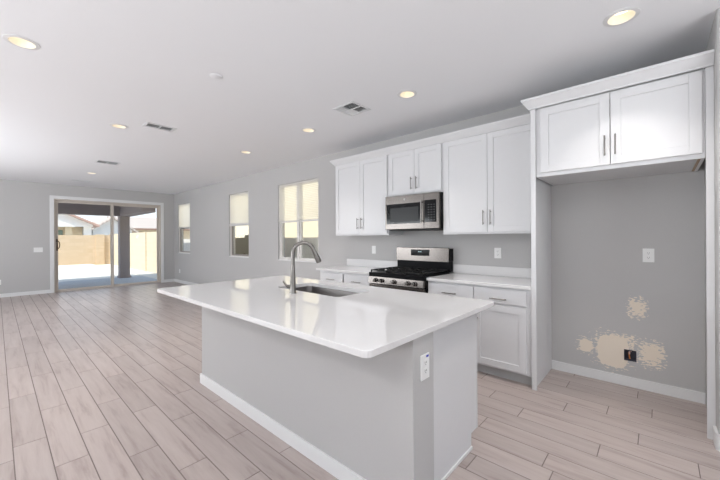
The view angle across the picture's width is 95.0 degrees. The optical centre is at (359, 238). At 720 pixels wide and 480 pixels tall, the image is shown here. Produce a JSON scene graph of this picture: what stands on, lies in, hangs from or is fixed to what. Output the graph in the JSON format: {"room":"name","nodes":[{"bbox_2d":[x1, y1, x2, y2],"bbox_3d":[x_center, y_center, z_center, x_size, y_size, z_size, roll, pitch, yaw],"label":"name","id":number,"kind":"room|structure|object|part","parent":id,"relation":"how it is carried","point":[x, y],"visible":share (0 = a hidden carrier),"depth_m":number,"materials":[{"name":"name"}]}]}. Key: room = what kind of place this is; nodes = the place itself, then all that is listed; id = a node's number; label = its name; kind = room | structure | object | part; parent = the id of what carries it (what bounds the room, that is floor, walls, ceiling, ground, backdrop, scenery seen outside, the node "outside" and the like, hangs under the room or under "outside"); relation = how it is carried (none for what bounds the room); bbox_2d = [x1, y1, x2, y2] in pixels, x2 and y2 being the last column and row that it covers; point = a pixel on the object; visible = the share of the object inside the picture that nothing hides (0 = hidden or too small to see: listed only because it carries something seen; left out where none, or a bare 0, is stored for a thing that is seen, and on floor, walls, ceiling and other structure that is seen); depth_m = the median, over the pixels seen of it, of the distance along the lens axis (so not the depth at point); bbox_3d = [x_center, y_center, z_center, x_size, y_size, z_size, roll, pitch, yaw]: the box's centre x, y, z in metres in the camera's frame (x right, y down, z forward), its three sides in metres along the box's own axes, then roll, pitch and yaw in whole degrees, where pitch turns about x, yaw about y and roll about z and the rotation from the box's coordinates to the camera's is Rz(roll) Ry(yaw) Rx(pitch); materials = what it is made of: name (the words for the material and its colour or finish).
{"room":"open-plan kitchen","nodes":[
{"label":"open-plan kitchen","id":0,"kind":"room"},
{"bbox_2d":[0,179,174,293],"bbox_3d":[-8.370,0.004,8.009,0.160,2.784,7.361,0,0,42],"label":"wall","id":1,"kind":"structure","parent":0,"point":[24,206],"depth_m":8.18,"materials":[{"name":"grey paint"}]},
{"bbox_2d":[34,247,42,251],"bbox_3d":[-8.043,0.290,8.242,0.008,0.118,0.165,0,0,42],"label":"light switch","id":2,"kind":"object","parent":1,"relation":"attached to","point":[38,249],"visible":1,"depth_m":8.24,"materials":[{"name":"white plastic"}]},
{"bbox_2d":[0,279,173,297],"bbox_3d":[-8.298,1.352,7.951,0.014,0.088,7.041,0,0,42],"label":"baseboard","id":3,"kind":"structure","parent":1,"relation":"attached to","point":[165,280],"depth_m":8.11,"materials":[{"name":"white paint"}]},
{"bbox_2d":[50,195,163,292],"bbox_3d":[-7.022,0.144,9.365,0.018,2.490,2.610,0,0,42],"label":"door frame","id":4,"kind":"structure","parent":1,"relation":"attached to","point":[52,197],"depth_m":8.82,"materials":[{"name":"white paint"}]},
{"bbox_2d":[54,199,160,291],"bbox_3d":[-7.088,0.185,9.425,0.140,2.407,2.448,0,0,42],"label":"door","id":5,"kind":"structure","parent":1,"relation":"in","point":[56,201],"depth_m":9.42,"materials":[{"name":"beige plastic"}]},
{"bbox_3d":[-7.823,0.173,8.544,0.084,0.300,0.043,0,0,-6],"label":"handle","id":6,"kind":"part","parent":5,"relation":"part of","materials":[{"name":"brown metal"}]},
{"bbox_3d":[-7.477,0.193,9.000,0.040,2.349,1.239,0,0,42],"label":"sliding panel","id":7,"kind":"part","parent":5,"relation":"part of","materials":[{"name":"clear glass"}]},
{"bbox_3d":[-6.730,0.189,9.891,0.040,2.349,1.221,0,0,42],"label":"fixed panel","id":8,"kind":"part","parent":5,"relation":"part of","materials":[{"name":"clear glass"}]},
{"bbox_2d":[0,0,719,193],"bbox_3d":[-2.944,-1.567,3.090,14.820,0.300,7.361,0,0,42],"label":"ceiling","id":9,"kind":"structure","parent":0,"point":[284,66],"depth_m":2.80,"materials":[{"name":"white paint"}]},
{"bbox_2d":[3,34,39,49],"bbox_3d":[-2.447,-1.446,2.387,0.192,0.067,0.192,0,0,42],"label":"recessed light","id":10,"kind":"object","parent":9,"relation":"in","point":[19,41],"visible":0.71,"depth_m":2.41,"materials":[{"name":"white paint"}]},
{"bbox_2d":[94,160,120,165],"bbox_3d":[-4.688,-1.433,6.125,0.280,0.065,0.360,0,0,42],"label":"ceiling vent","id":11,"kind":"object","parent":9,"relation":"in","point":[96,161],"visible":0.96,"depth_m":6.11,"materials":[{"name":"white metal"}]},
{"bbox_2d":[109,123,127,128],"bbox_3d":[-3.043,-1.443,4.162,0.192,0.067,0.192,0,0,42],"label":"recessed light","id":12,"kind":"object","parent":9,"relation":"in","point":[120,126],"visible":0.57,"depth_m":4.20,"materials":[{"name":"white paint"}]},
{"bbox_2d":[142,122,176,131],"bbox_3d":[-2.554,-1.445,4.206,0.200,0.065,0.340,0,0,42],"label":"ceiling vent","id":13,"kind":"object","parent":9,"relation":"in","point":[147,124],"visible":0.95,"depth_m":4.21,"materials":[{"name":"white metal"}]},
{"bbox_2d":[210,73,221,78],"bbox_3d":[-1.266,-1.423,2.899,0.104,0.006,0.104,0,0,42],"label":"cover plate","id":14,"kind":"object","parent":9,"relation":"attached to","point":[212,75],"visible":1,"depth_m":2.89,"materials":[{"name":"white paint"}]},
{"bbox_2d":[301,128,315,132],"bbox_3d":[-0.680,-1.456,4.355,0.192,0.067,0.192,0,0,42],"label":"recessed light","id":15,"kind":"object","parent":9,"relation":"in","point":[308,130],"visible":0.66,"depth_m":4.40,"materials":[{"name":"white paint"}]},
{"bbox_2d":[334,101,370,116],"bbox_3d":[-0.087,-1.458,3.653,0.300,0.065,0.300,0,0,42],"label":"ceiling vent","id":16,"kind":"object","parent":9,"relation":"in","point":[349,107],"visible":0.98,"depth_m":3.68,"materials":[{"name":"white metal"}]},
{"bbox_2d":[397,90,416,97],"bbox_3d":[0.468,-1.462,3.283,0.192,0.067,0.192,0,0,42],"label":"recessed light","id":17,"kind":"object","parent":9,"relation":"in","point":[405,93],"visible":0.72,"depth_m":3.33,"materials":[{"name":"white paint"}]},
{"bbox_2d":[603,7,639,26],"bbox_3d":[1.702,-1.469,2.150,0.192,0.067,0.192,0,0,42],"label":"recessed light","id":18,"kind":"object","parent":9,"relation":"in","point":[622,16],"visible":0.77,"depth_m":2.18,"materials":[{"name":"white paint"}]},
{"bbox_2d":[0,282,719,479],"bbox_3d":[-2.950,1.427,3.110,14.560,0.120,7.041,0,0,42],"label":"floor","id":19,"kind":"structure","parent":0,"point":[97,383],"depth_m":2.50,"materials":[{"name":"grey tile"}]},
{"bbox_2d":[200,307,477,479],"bbox_3d":[-0.331,0.911,2.637,2.371,0.883,0.890,0,0,42],"label":"kitchen island","id":20,"kind":"object","parent":19,"relation":"on","point":[354,417],"visible":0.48,"depth_m":1.92,"materials":[{"name":"grey paint"}]},
{"bbox_3d":[-0.559,1.310,2.382,2.371,0.088,0.203,0,0,42],"label":"baseboard","id":21,"kind":"part","parent":20,"relation":"part of","materials":[{"name":"white paint"}]},
{"bbox_2d":[157,276,493,357],"bbox_3d":[-0.442,0.454,2.598,2.484,0.030,1.345,0,0,42],"label":"island countertop","id":22,"kind":"structure","parent":20,"relation":"on","point":[371,322],"depth_m":2.04,"materials":[{"name":"white stone"}]},
{"bbox_2d":[282,241,320,293],"bbox_3d":[-0.467,0.230,2.666,0.313,0.418,0.057,0,0,-16],"label":"kitchen faucet","id":23,"kind":"object","parent":22,"relation":"on","point":[292,286],"visible":1,"depth_m":2.63,"materials":[{"name":"silver metal"}]},
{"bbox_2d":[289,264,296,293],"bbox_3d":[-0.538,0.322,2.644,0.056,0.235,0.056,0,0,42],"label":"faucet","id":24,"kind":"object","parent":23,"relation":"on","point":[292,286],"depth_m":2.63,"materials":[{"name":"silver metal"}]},
{"bbox_3d":[-0.460,0.117,2.670,0.196,0.193,0.030,0,0,-18],"label":"spout","id":25,"kind":"part","parent":23,"relation":"part of","materials":[{"name":"silver metal"}]},
{"bbox_2d":[296,286,357,296],"bbox_3d":[-0.330,0.587,2.854,0.819,0.232,0.409,0,0,42],"label":"undermount sink","id":26,"kind":"object","parent":22,"relation":"in","point":[311,289],"visible":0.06,"depth_m":3.11,"materials":[{"name":"metal"}]},
{"bbox_2d":[420,352,428,381],"bbox_3d":[0.316,0.623,1.600,0.009,0.122,0.078,0,0,42],"label":"wall outlet","id":27,"kind":"object","parent":20,"relation":"attached to","point":[424,359],"visible":1,"depth_m":1.59,"materials":[{"name":"white plastic"}]},
{"bbox_3d":[0.548,0.906,1.956,0.032,0.883,0.652,0,0,42],"label":"panel","id":28,"kind":"part","parent":20,"relation":"part of","materials":[{"name":"white paint"}]},
{"bbox_3d":[0.531,1.338,1.905,0.010,0.020,0.552,0,0,42],"label":"shoe molding","id":29,"kind":"part","parent":20,"relation":"part of","materials":[{"name":"white paint"}]},
{"bbox_2d":[320,271,368,285],"bbox_3d":[-0.016,0.910,4.736,1.013,0.883,0.686,0,0,42],"label":"base cabinet","id":30,"kind":"object","parent":19,"relation":"on","point":[360,279],"visible":0.2,"depth_m":4.49,"materials":[{"name":"white paint"}]},
{"bbox_3d":[-0.401,0.559,4.682,0.453,0.131,0.019,0,0,42],"label":"drawer","id":31,"kind":"part","parent":30,"relation":"part of","materials":[{"name":"white paint"}]},
{"bbox_3d":[-0.035,0.557,4.350,0.485,0.131,0.019,0,0,42],"label":"drawer","id":32,"kind":"part","parent":30,"relation":"part of","materials":[{"name":"white paint"}]},
{"bbox_2d":[316,259,398,274],"bbox_3d":[-0.033,0.399,4.761,1.068,0.136,0.668,0,0,42],"label":"countertop","id":33,"kind":"structure","parent":30,"relation":"on","point":[355,266],"depth_m":4.86,"materials":[{"name":"white stone"}]},
{"bbox_2d":[368,247,452,292],"bbox_3d":[0.625,0.734,4.100,0.785,1.228,0.760,0,0,42],"label":"gas range","id":34,"kind":"object","parent":19,"relation":"on","point":[413,263],"visible":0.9,"depth_m":4.06,"materials":[{"name":"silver metal"}]},
{"bbox_3d":[0.416,0.509,3.872,0.785,0.080,0.072,0,0,42],"label":"control panel","id":35,"kind":"part","parent":34,"relation":"part of","materials":[{"name":"silver metal"}]},
{"bbox_3d":[0.424,0.851,3.878,0.777,0.585,0.056,0,0,42],"label":"oven door","id":36,"kind":"part","parent":34,"relation":"part of","materials":[{"name":"silver metal"}]},
{"bbox_2d":[369,270,448,280],"bbox_3d":[0.604,0.442,4.079,0.785,0.049,0.606,0,0,42],"label":"cooktop","id":37,"kind":"object","parent":34,"relation":"in","point":[390,275],"depth_m":3.87,"materials":[{"name":"black metal"}]},
{"bbox_3d":[0.801,0.207,4.298,0.777,0.176,0.022,0,0,42],"label":"stainless panel","id":38,"kind":"part","parent":34,"relation":"part of","materials":[{"name":"silver metal"}]},
{"bbox_2d":[428,281,531,384],"bbox_3d":[1.339,0.902,3.510,1.054,0.883,0.686,0,0,42],"label":"base cabinet","id":39,"kind":"object","parent":19,"relation":"on","point":[504,329],"visible":0.44,"depth_m":3.11,"materials":[{"name":"white paint"}]},
{"bbox_3d":[0.947,0.551,3.461,0.506,0.131,0.019,0,0,42],"label":"drawer","id":40,"kind":"part","parent":39,"relation":"part of","materials":[{"name":"white paint"}]},
{"bbox_2d":[426,264,530,289],"bbox_3d":[1.342,0.392,3.516,1.054,0.136,0.668,0,0,42],"label":"countertop","id":41,"kind":"structure","parent":39,"relation":"on","point":[494,276],"depth_m":3.59,"materials":[{"name":"white stone"}]},
{"bbox_3d":[1.318,0.549,3.126,0.478,0.131,0.019,0,0,42],"label":"drawer","id":42,"kind":"part","parent":39,"relation":"part of","materials":[{"name":"white paint"}]},
{"bbox_3d":[1.320,0.931,3.126,0.478,0.590,0.019,0,0,42],"label":"door","id":43,"kind":"part","parent":39,"relation":"part of","materials":[{"name":"white paint"}]},
{"bbox_2d":[530,109,551,390],"bbox_3d":[1.752,0.102,3.155,0.039,2.478,0.652,0,0,42],"label":"end panel","id":44,"kind":"object","parent":19,"relation":"on","point":[540,189],"visible":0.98,"depth_m":3.08,"materials":[{"name":"white paint"}]},
{"bbox_3d":[1.751,0.111,3.169,0.018,2.462,0.632,0,0,42],"label":"panel","id":45,"kind":"part","parent":44,"relation":"part of","materials":[{"name":"white paint"}]},
{"bbox_2d":[705,66,715,439],"bbox_3d":[2.349,0.099,2.212,0.038,2.478,0.055,0,0,42],"label":"stile","id":46,"kind":"object","parent":19,"relation":"on","point":[709,71],"visible":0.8,"depth_m":2.19,"materials":[{"name":"white paint"}]},
{"bbox_2d":[174,68,704,392],"bbox_3d":[-0.460,-0.038,5.705,14.660,2.784,0.160,0,0,42],"label":"wall","id":47,"kind":"structure","parent":0,"point":[606,301],"depth_m":3.20,"materials":[{"name":"grey paint"}]},
{"bbox_2d":[178,203,189,227],"bbox_3d":[-5.354,-0.681,10.045,0.935,0.740,0.023,0,0,42],"label":"window shade","id":48,"kind":"object","parent":47,"relation":"attached to","point":[184,209],"visible":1,"depth_m":10.03,"materials":[{"name":"beige fabric"}]},
{"bbox_2d":[179,227,189,253],"bbox_3d":[-5.323,-0.295,10.076,0.943,1.516,0.124,0,0,42],"label":"window","id":49,"kind":"structure","parent":47,"relation":"in","point":[180,229],"depth_m":10.35,"materials":[{"name":"plastic"}]},
{"bbox_2d":[174,279,196,284],"bbox_3d":[-3.053,1.324,7.941,7.776,0.088,0.014,0,0,42],"label":"baseboard","id":50,"kind":"structure","parent":47,"relation":"attached to","point":[175,280],"depth_m":9.97,"materials":[{"name":"white paint"}]},
{"bbox_2d":[229,223,248,257],"bbox_3d":[-2.826,-0.309,7.816,0.926,1.516,0.124,0,0,42],"label":"window","id":51,"kind":"structure","parent":47,"relation":"in","point":[232,240],"depth_m":8.09,"materials":[{"name":"plastic"}]},
{"bbox_2d":[229,191,248,225],"bbox_3d":[-2.857,-0.679,7.784,0.918,0.770,0.023,0,0,42],"label":"window shade","id":52,"kind":"object","parent":47,"relation":"attached to","point":[239,206],"visible":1,"depth_m":7.77,"materials":[{"name":"beige fabric"}]},
{"bbox_2d":[279,178,317,221],"bbox_3d":[-1.190,-0.703,6.277,1.236,0.741,0.003,0,0,42],"label":"window shade","id":53,"kind":"object","parent":47,"relation":"attached to","point":[298,201],"visible":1,"depth_m":6.24,"materials":[{"name":"beige fabric"}]},
{"bbox_2d":[279,219,318,262],"bbox_3d":[-1.160,-0.318,6.308,1.244,1.516,0.124,0,0,42],"label":"window","id":54,"kind":"structure","parent":47,"relation":"in","point":[299,258],"depth_m":6.30,"materials":[{"name":"plastic"}]},
{"bbox_3d":[-1.384,0.031,6.521,0.558,0.755,0.029,0,0,42],"label":"sash","id":55,"kind":"part","parent":54,"relation":"part of","materials":[{"name":"glass"}]},
{"bbox_3d":[-0.924,0.029,6.105,0.558,0.755,0.029,0,0,42],"label":"sash","id":56,"kind":"part","parent":54,"relation":"part of","materials":[{"name":"glass"}]},
{"bbox_2d":[335,155,402,235],"bbox_3d":[0.093,-0.576,4.839,1.019,1.072,0.376,0,0,42],"label":"upper cabinet","id":57,"kind":"object","parent":47,"relation":"attached to","point":[362,187],"visible":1,"depth_m":4.68,"materials":[{"name":"white paint"}]},
{"bbox_3d":[-0.182,-0.582,4.896,0.502,1.048,0.019,0,0,42],"label":"door","id":58,"kind":"part","parent":57,"relation":"part of","materials":[{"name":"white paint"}]},
{"bbox_3d":[0.185,-0.584,4.564,0.480,1.048,0.019,0,0,42],"label":"door","id":59,"kind":"part","parent":57,"relation":"part of","materials":[{"name":"white paint"}]},
{"bbox_2d":[347,259,398,268],"bbox_3d":[0.186,0.383,4.999,1.063,0.106,0.020,0,0,42],"label":"backsplash","id":60,"kind":"structure","parent":47,"relation":"attached to","point":[353,262],"depth_m":5.00,"materials":[{"name":"white stone"}]},
{"bbox_2d":[372,246,375,253],"bbox_3d":[0.208,0.174,4.987,0.072,0.118,0.008,0,0,42],"label":"light switch","id":61,"kind":"object","parent":47,"relation":"attached to","point":[373,247],"visible":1,"depth_m":4.98,"materials":[{"name":"white plastic"}]},
{"bbox_2d":[389,143,442,196],"bbox_3d":[0.766,-0.829,4.229,0.797,0.572,0.376,0,0,42],"label":"upper cabinet","id":62,"kind":"object","parent":47,"relation":"attached to","point":[419,170],"visible":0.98,"depth_m":4.07,"materials":[{"name":"white paint"}]},
{"bbox_3d":[0.533,-0.836,4.247,0.395,0.548,0.019,0,0,42],"label":"door","id":63,"kind":"part","parent":62,"relation":"part of","materials":[{"name":"white paint"}]},
{"bbox_2d":[385,191,442,230],"bbox_3d":[0.745,-0.319,4.196,0.780,0.444,0.454,0,0,42],"label":"microwave oven","id":64,"kind":"object","parent":62,"relation":"attached to","point":[422,211],"visible":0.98,"depth_m":4.01,"materials":[{"name":"silver metal"}]},
{"bbox_3d":[0.559,-0.326,4.139,0.578,0.424,0.040,0,0,42],"label":"door","id":65,"kind":"part","parent":64,"relation":"part of","materials":[{"name":"silver metal"}]},
{"bbox_3d":[0.731,-0.321,3.930,0.020,0.270,0.040,0,0,42],"label":"door handle","id":66,"kind":"part","parent":64,"relation":"part of","materials":[{"name":"silver metal"}]},
{"bbox_3d":[0.818,-0.838,3.989,0.365,0.548,0.019,0,0,42],"label":"door","id":67,"kind":"part","parent":62,"relation":"part of","materials":[{"name":"white paint"}]},
{"bbox_2d":[443,124,530,234],"bbox_3d":[1.444,-0.583,3.616,1.028,1.072,0.376,0,0,42],"label":"upper cabinet","id":68,"kind":"object","parent":47,"relation":"attached to","point":[487,177],"visible":0.81,"depth_m":3.49,"materials":[{"name":"white paint"}]},
{"bbox_3d":[1.167,-0.589,3.675,0.504,1.048,0.019,0,0,42],"label":"door","id":69,"kind":"part","parent":68,"relation":"part of","materials":[{"name":"white paint"}]},
{"bbox_3d":[1.537,-0.591,3.340,0.487,1.048,0.019,0,0,42],"label":"door","id":70,"kind":"part","parent":68,"relation":"part of","materials":[{"name":"white paint"}]},
{"bbox_2d":[453,264,530,277],"bbox_3d":[1.560,0.375,3.756,1.054,0.106,0.020,0,0,42],"label":"backsplash","id":71,"kind":"structure","parent":47,"relation":"attached to","point":[465,269],"depth_m":3.77,"materials":[{"name":"white stone"}]},
{"bbox_2d":[494,248,500,257],"bbox_3d":[1.569,0.169,3.755,0.078,0.120,0.009,0,0,42],"label":"wall outlet","id":72,"kind":"object","parent":47,"relation":"attached to","point":[497,251],"visible":1,"depth_m":3.75,"materials":[{"name":"white plastic"}]},
{"bbox_2d":[536,69,704,185],"bbox_3d":[2.134,-0.840,2.781,1.034,0.598,0.686,0,0,42],"label":"upper cabinet","id":73,"kind":"object","parent":47,"relation":"attached to","point":[655,127],"visible":1,"depth_m":2.51,"materials":[{"name":"white paint"}]},
{"bbox_2d":[330,49,714,165],"bbox_3d":[1.042,-1.168,3.748,4.023,0.101,0.714,0,0,42],"label":"crown molding","id":74,"kind":"structure","parent":73,"relation":"attached to","point":[704,59],"depth_m":2.72,"materials":[{"name":"white paint"}]},
{"bbox_3d":[1.758,-0.849,2.721,0.485,0.555,0.019,0,0,42],"label":"door","id":75,"kind":"part","parent":73,"relation":"part of","materials":[{"name":"white paint"}]},
{"bbox_3d":[1.946,-0.718,2.514,0.011,0.155,0.036,0,0,42],"label":"handle","id":76,"kind":"part","parent":73,"relation":"part of","materials":[{"name":"silver metal"}]},
{"bbox_3d":[2.124,-0.851,2.389,0.494,0.555,0.019,0,0,42],"label":"door","id":77,"kind":"part","parent":73,"relation":"part of","materials":[{"name":"white paint"}]},
{"bbox_2d":[552,360,705,403],"bbox_3d":[2.378,1.294,3.025,1.094,0.088,0.014,0,0,42],"label":"baseboard","id":78,"kind":"structure","parent":47,"relation":"attached to","point":[682,393],"depth_m":2.95,"materials":[{"name":"white paint"}]},
{"bbox_2d":[624,349,636,361],"bbox_3d":[2.463,1.060,3.004,0.086,0.098,0.070,0,0,42],"label":"wall box","id":79,"kind":"object","parent":47,"relation":"attached to","point":[630,355],"visible":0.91,"depth_m":3.01,"materials":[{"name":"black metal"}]},
{"bbox_2d":[643,248,653,261],"bbox_3d":[2.526,0.150,2.888,0.078,0.120,0.009,0,0,42],"label":"wall outlet","id":80,"kind":"object","parent":47,"relation":"attached to","point":[648,254],"visible":1,"depth_m":2.89,"materials":[{"name":"white plastic"}]},
{"bbox_2d":[704,8,719,433],"bbox_3d":[2.563,-0.055,2.327,0.125,2.784,0.791,0,0,42],"label":"wall","id":81,"kind":"structure","parent":0,"point":[714,38],"depth_m":2.11,"materials":[{"name":"grey paint"}]},
{"bbox_2d":[713,425,719,451],"bbox_3d":[2.337,1.286,2.076,0.144,0.105,0.134,0,0,42],"label":"baseboard","id":82,"kind":"structure","parent":81,"relation":"attached to","point":[716,437],"depth_m":2.08,"materials":[{"name":"white paint"}]},
{"label":"outside","id":83,"kind":"structure","parent":0,"visible":0},
{"bbox_2d":[98,264,150,274],"bbox_3d":[-11.814,1.678,24.191,130.000,0.275,100.000,0,0,42],"label":"ground","id":84,"kind":"structure","parent":83,"point":[132,271],"depth_m":15.69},
{"bbox_2d":[58,214,99,234],"bbox_3d":[-27.556,-0.922,24.400,8.400,5.095,11.800,0,0,42],"label":"neighbor house","id":85,"kind":"structure","parent":84,"relation":"on","point":[73,224],"depth_m":25.27,"materials":[{"name":"white paint"}]},
{"bbox_3d":[-22.444,0.358,25.376,0.440,2.480,0.400,0,0,42],"label":"porch post","id":86,"kind":"part","parent":85,"relation":"part of","materials":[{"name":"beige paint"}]},
{"bbox_3d":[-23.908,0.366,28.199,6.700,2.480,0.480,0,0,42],"label":"white post","id":87,"kind":"part","parent":85,"relation":"part of","materials":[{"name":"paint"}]},
{"bbox_2d":[58,234,109,264],"bbox_3d":[-21.412,0.700,13.073,0.300,1.785,18.640,0,0,42],"label":"wall","id":88,"kind":"structure","parent":84,"relation":"on","point":[74,249],"depth_m":19.06,"materials":[{"name":"beige concrete"}]},
{"bbox_2d":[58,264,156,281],"bbox_3d":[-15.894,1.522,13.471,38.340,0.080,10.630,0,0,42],"label":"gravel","id":89,"kind":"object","parent":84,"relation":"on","point":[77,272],"visible":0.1,"depth_m":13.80,"materials":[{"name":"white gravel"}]},
{"bbox_2d":[58,276,159,291],"bbox_3d":[-10.505,1.488,7.999,2.995,0.089,9.750,0,0,42],"label":"patio slab","id":90,"kind":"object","parent":84,"relation":"on","point":[106,281],"visible":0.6,"depth_m":10.72,"materials":[{"name":"concrete"}]},
{"bbox_2d":[58,203,155,277],"bbox_3d":[-10.652,-0.004,7.862,3.015,2.894,9.360,0,0,42],"label":"patio cover","id":91,"kind":"object","parent":90,"relation":"on","point":[123,213],"visible":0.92,"depth_m":11.61,"materials":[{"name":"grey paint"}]},
{"bbox_2d":[92,216,189,238],"bbox_3d":[-22.875,-0.422,38.509,10.400,4.045,15.600,0,0,42],"label":"neighbor house","id":92,"kind":"structure","parent":84,"relation":"on","point":[137,224],"depth_m":34.37,"materials":[{"name":"beige paint"}]},
{"bbox_2d":[109,232,317,272],"bbox_3d":[-4.924,0.590,10.799,27.800,1.824,0.200,0,0,42],"label":"wall","id":93,"kind":"structure","parent":84,"relation":"on","point":[143,246],"depth_m":14.96,"materials":[{"name":"beige concrete"}]},
{"bbox_2d":[235,235,248,254],"bbox_3d":[-3.218,0.701,9.256,1.780,1.584,0.080,0,0,42],"label":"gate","id":94,"kind":"object","parent":93,"relation":"attached to","point":[241,244],"visible":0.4,"depth_m":9.32,"materials":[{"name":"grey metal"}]},
{"bbox_2d":[235,221,317,237],"bbox_3d":[2.156,-1.748,9.842,18.800,6.425,4.500,0,0,42],"label":"neighbor house","id":95,"kind":"structure","parent":84,"relation":"on","point":[310,228],"depth_m":11.55,"materials":[{"name":"beige paint"}]}
]}

